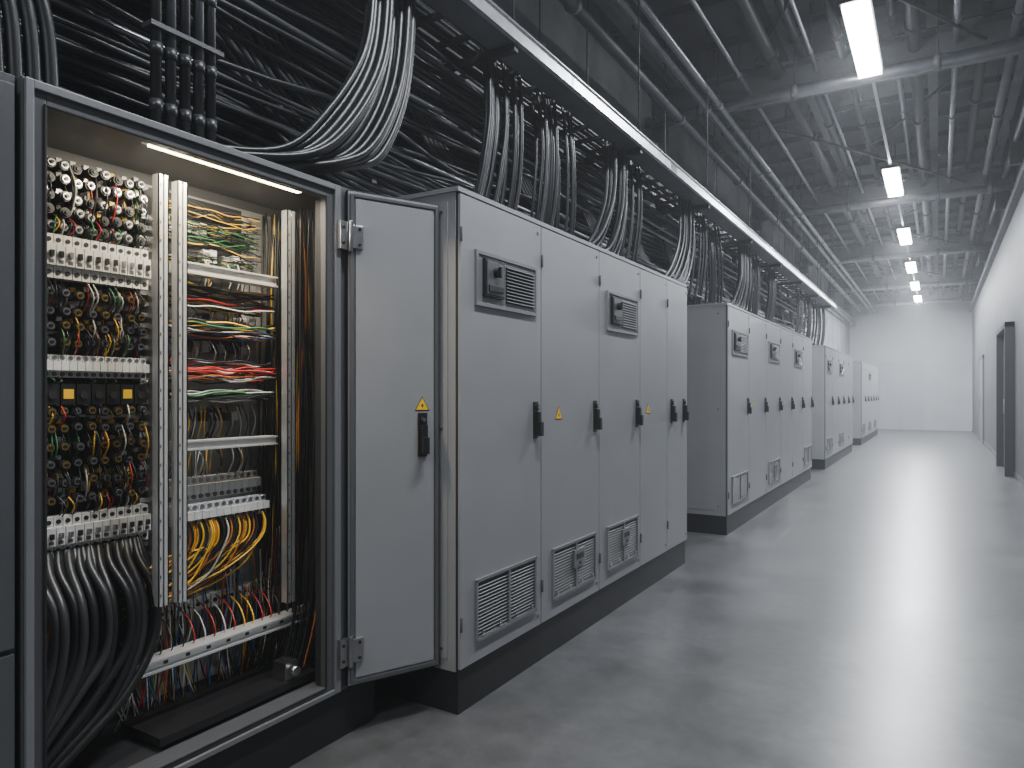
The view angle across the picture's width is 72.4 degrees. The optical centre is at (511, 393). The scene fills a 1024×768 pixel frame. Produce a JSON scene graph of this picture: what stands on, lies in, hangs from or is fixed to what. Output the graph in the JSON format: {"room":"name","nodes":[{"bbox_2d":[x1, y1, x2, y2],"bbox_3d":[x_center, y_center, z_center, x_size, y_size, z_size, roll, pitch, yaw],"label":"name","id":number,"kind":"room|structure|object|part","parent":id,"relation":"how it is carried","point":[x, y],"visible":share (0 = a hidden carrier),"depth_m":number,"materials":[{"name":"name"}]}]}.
{"room":"electrical room","nodes":[
{"label":"electrical room","id":0,"kind":"room"},
{"bbox_2d":[4,0,849,355],"bbox_3d":[4.226,-1.307,12.763,0.150,5.300,34.200,0,0,31],"label":"wall","id":1,"kind":"structure","parent":0,"point":[561,32],"depth_m":7.76,"materials":[{"name":"concrete"}]},
{"bbox_2d":[289,429,1023,767],"bbox_3d":[6.003,1.418,11.682,4.410,0.150,34.600,0,0,31],"label":"floor","id":2,"kind":"structure","parent":0,"point":[871,615],"depth_m":3.57,"materials":[{"name":"concrete"}]},
{"bbox_2d":[0,71,14,767],"bbox_3d":[-2.008,0.268,1.141,0.742,2.150,1.862,0,0,31],"label":"tall cabinet","id":3,"kind":"object","parent":2,"relation":"on","point":[7,81],"visible":1,"depth_m":1.75,"materials":[{"name":"metal"}]},
{"bbox_2d":[15,76,438,767],"bbox_3d":[-0.973,0.268,2.487,0.691,2.150,1.501,0,0,31],"label":"tall cabinet","id":4,"kind":"object","parent":2,"relation":"on","point":[227,358],"visible":1,"depth_m":2.50,"materials":[{"name":"metal"}]},
{"bbox_2d":[140,141,301,192],"bbox_3d":[-0.943,-0.763,2.365,0.040,0.024,0.620,0,0,31],"label":"lamp","id":5,"kind":"object","parent":4,"relation":"attached to","point":[150,145],"depth_m":2.31,"materials":[{"name":"beige plastic"}]},
{"bbox_3d":[-0.469,0.173,2.827,0.401,1.942,0.079,0,0,-34],"label":"door","id":6,"kind":"part","parent":4,"relation":"part of","materials":[{"name":"grey paint"}]},
{"bbox_2d":[375,186,688,714],"bbox_3d":[0.257,0.238,4.433,0.880,2.210,3.108,0,0,31],"label":"tall cabinet","id":7,"kind":"object","parent":2,"relation":"on","point":[564,414],"visible":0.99,"depth_m":3.48,"materials":[{"name":"grey metal"}]},
{"bbox_2d":[687,303,813,534],"bbox_3d":[3.062,0.238,9.041,0.880,2.210,5.188,0,0,31],"label":"tall cabinet","id":8,"kind":"object","parent":2,"relation":"on","point":[750,403],"visible":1,"depth_m":7.09,"materials":[{"name":"grey metal"}]},
{"bbox_2d":[811,345,854,469],"bbox_3d":[6.433,0.238,14.581,0.880,2.210,4.618,0,0,31],"label":"tall cabinet","id":9,"kind":"object","parent":2,"relation":"on","point":[832,369],"visible":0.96,"depth_m":13.08,"materials":[{"name":"grey metal"}]},
{"bbox_2d":[852,361,878,444],"bbox_3d":[10.332,0.238,20.988,0.880,2.210,5.818,0,0,31],"label":"tall cabinet","id":10,"kind":"object","parent":2,"relation":"on","point":[865,375],"visible":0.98,"depth_m":18.95,"materials":[{"name":"grey metal"}]},
{"bbox_2d":[491,0,1023,325],"bbox_3d":[5.909,-3.288,11.739,3.471,1.338,34.200,0,0,31],"label":"ceiling","id":11,"kind":"structure","parent":0,"point":[913,23],"depth_m":8.37,"materials":[{"name":"grey metal"}]},
{"bbox_2d":[0,0,835,345],"bbox_3d":[2.024,-2.382,8.043,0.994,3.150,21.845,0,0,31],"label":"cable tray","id":12,"kind":"object","parent":11,"relation":"hanging from","point":[319,96],"visible":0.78,"depth_m":3.65,"materials":[{"name":"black metal"}]},
{"bbox_2d":[593,0,1023,312],"bbox_3d":[6.045,-3.472,11.750,4.010,0.970,34.360,0,0,31],"label":"ceiling beams","id":13,"kind":"structure","parent":11,"relation":"attached to","point":[982,39],"depth_m":9.69,"materials":[{"name":"grey metal"}]},
{"bbox_2d":[839,0,883,78],"bbox_3d":[3.152,-3.545,6.276,0.230,0.825,1.500,0,0,31],"label":"ceiling light fixture","id":14,"kind":"object","parent":11,"relation":"hanging from","point":[859,19],"depth_m":6.13,"materials":[{"name":"white plastic"}]},
{"bbox_2d":[881,118,903,196],"bbox_3d":[5.700,-3.545,10.462,0.230,0.825,1.500,0,0,31],"label":"ceiling light fixture","id":15,"kind":"object","parent":11,"relation":"hanging from","point":[892,176],"depth_m":10.25,"materials":[{"name":"white plastic"}]},
{"bbox_2d":[872,82,920,307],"bbox_3d":[6.323,-3.222,11.487,0.030,0.020,34.200,0,0,31],"label":"rail","id":16,"kind":"object","parent":11,"relation":"attached to","point":[873,83],"visible":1,"depth_m":8.70,"materials":[{"name":"metal"}]},
{"bbox_2d":[896,203,912,244],"bbox_3d":[7.883,-3.545,14.050,0.230,0.825,1.500,0,0,31],"label":"ceiling light fixture","id":17,"kind":"object","parent":11,"relation":"hanging from","point":[904,233],"depth_m":13.83,"materials":[{"name":"white plastic"}]},
{"bbox_2d":[905,260,916,272],"bbox_3d":[9.962,-3.545,17.467,0.230,0.825,1.500,0,0,31],"label":"ceiling light fixture","id":18,"kind":"object","parent":11,"relation":"hanging from","point":[911,267],"depth_m":17.20,"materials":[{"name":"white plastic"}]},
{"bbox_2d":[910,259,919,289],"bbox_3d":[11.782,-3.545,20.457,0.230,0.825,1.500,0,0,31],"label":"ceiling light fixture","id":19,"kind":"object","parent":11,"relation":"hanging from","point":[915,285],"depth_m":20.21,"materials":[{"name":"white plastic"}]},
{"bbox_2d":[913,272,921,301],"bbox_3d":[13.446,-3.545,23.190,0.230,0.825,1.500,0,0,31],"label":"ceiling light fixture","id":20,"kind":"object","parent":11,"relation":"hanging from","point":[918,297],"depth_m":22.75,"materials":[{"name":"white plastic"}]},
{"bbox_2d":[850,288,971,430],"bbox_3d":[14.932,-1.307,26.354,4.010,5.300,0.150,0,0,31],"label":"wall","id":21,"kind":"structure","parent":0,"point":[939,335],"depth_m":25.89,"materials":[{"name":"paint"}]},
{"bbox_2d":[972,190,1023,479],"bbox_3d":[7.780,-1.307,10.601,0.150,5.300,34.200,0,0,31],"label":"wall","id":22,"kind":"structure","parent":0,"point":[1000,300],"depth_m":13.90,"materials":[{"name":"white paint"}]},
{"bbox_2d":[979,355,983,443],"bbox_3d":[13.139,0.143,19.631,0.082,2.400,2.000,0,0,31],"label":"door","id":23,"kind":"structure","parent":22,"relation":"in","point":[981,358],"depth_m":19.38,"materials":[{"name":"paint"}]},
{"bbox_2d":[967,101,1023,311],"bbox_3d":[7.613,-3.457,10.702,0.240,1.000,34.200,0,0,31],"label":"trim","id":24,"kind":"structure","parent":22,"relation":"attached to","point":[1001,209],"depth_m":11.69,"materials":[{"name":"metal"}]},
{"bbox_2d":[972,429,1023,487],"bbox_3d":[7.711,1.298,10.643,0.012,0.090,34.200,0,0,31],"label":"baseboard","id":25,"kind":"structure","parent":22,"relation":"attached to","point":[1017,477],"depth_m":14.94,"materials":[{"name":"paint"}]},
{"bbox_2d":[996,321,1014,476],"bbox_3d":[8.595,0.083,12.211,0.130,2.520,2.000,0,0,31],"label":"door","id":26,"kind":"structure","parent":22,"relation":"in","point":[1005,335],"depth_m":11.38,"materials":[{"name":"black metal"}]}
]}

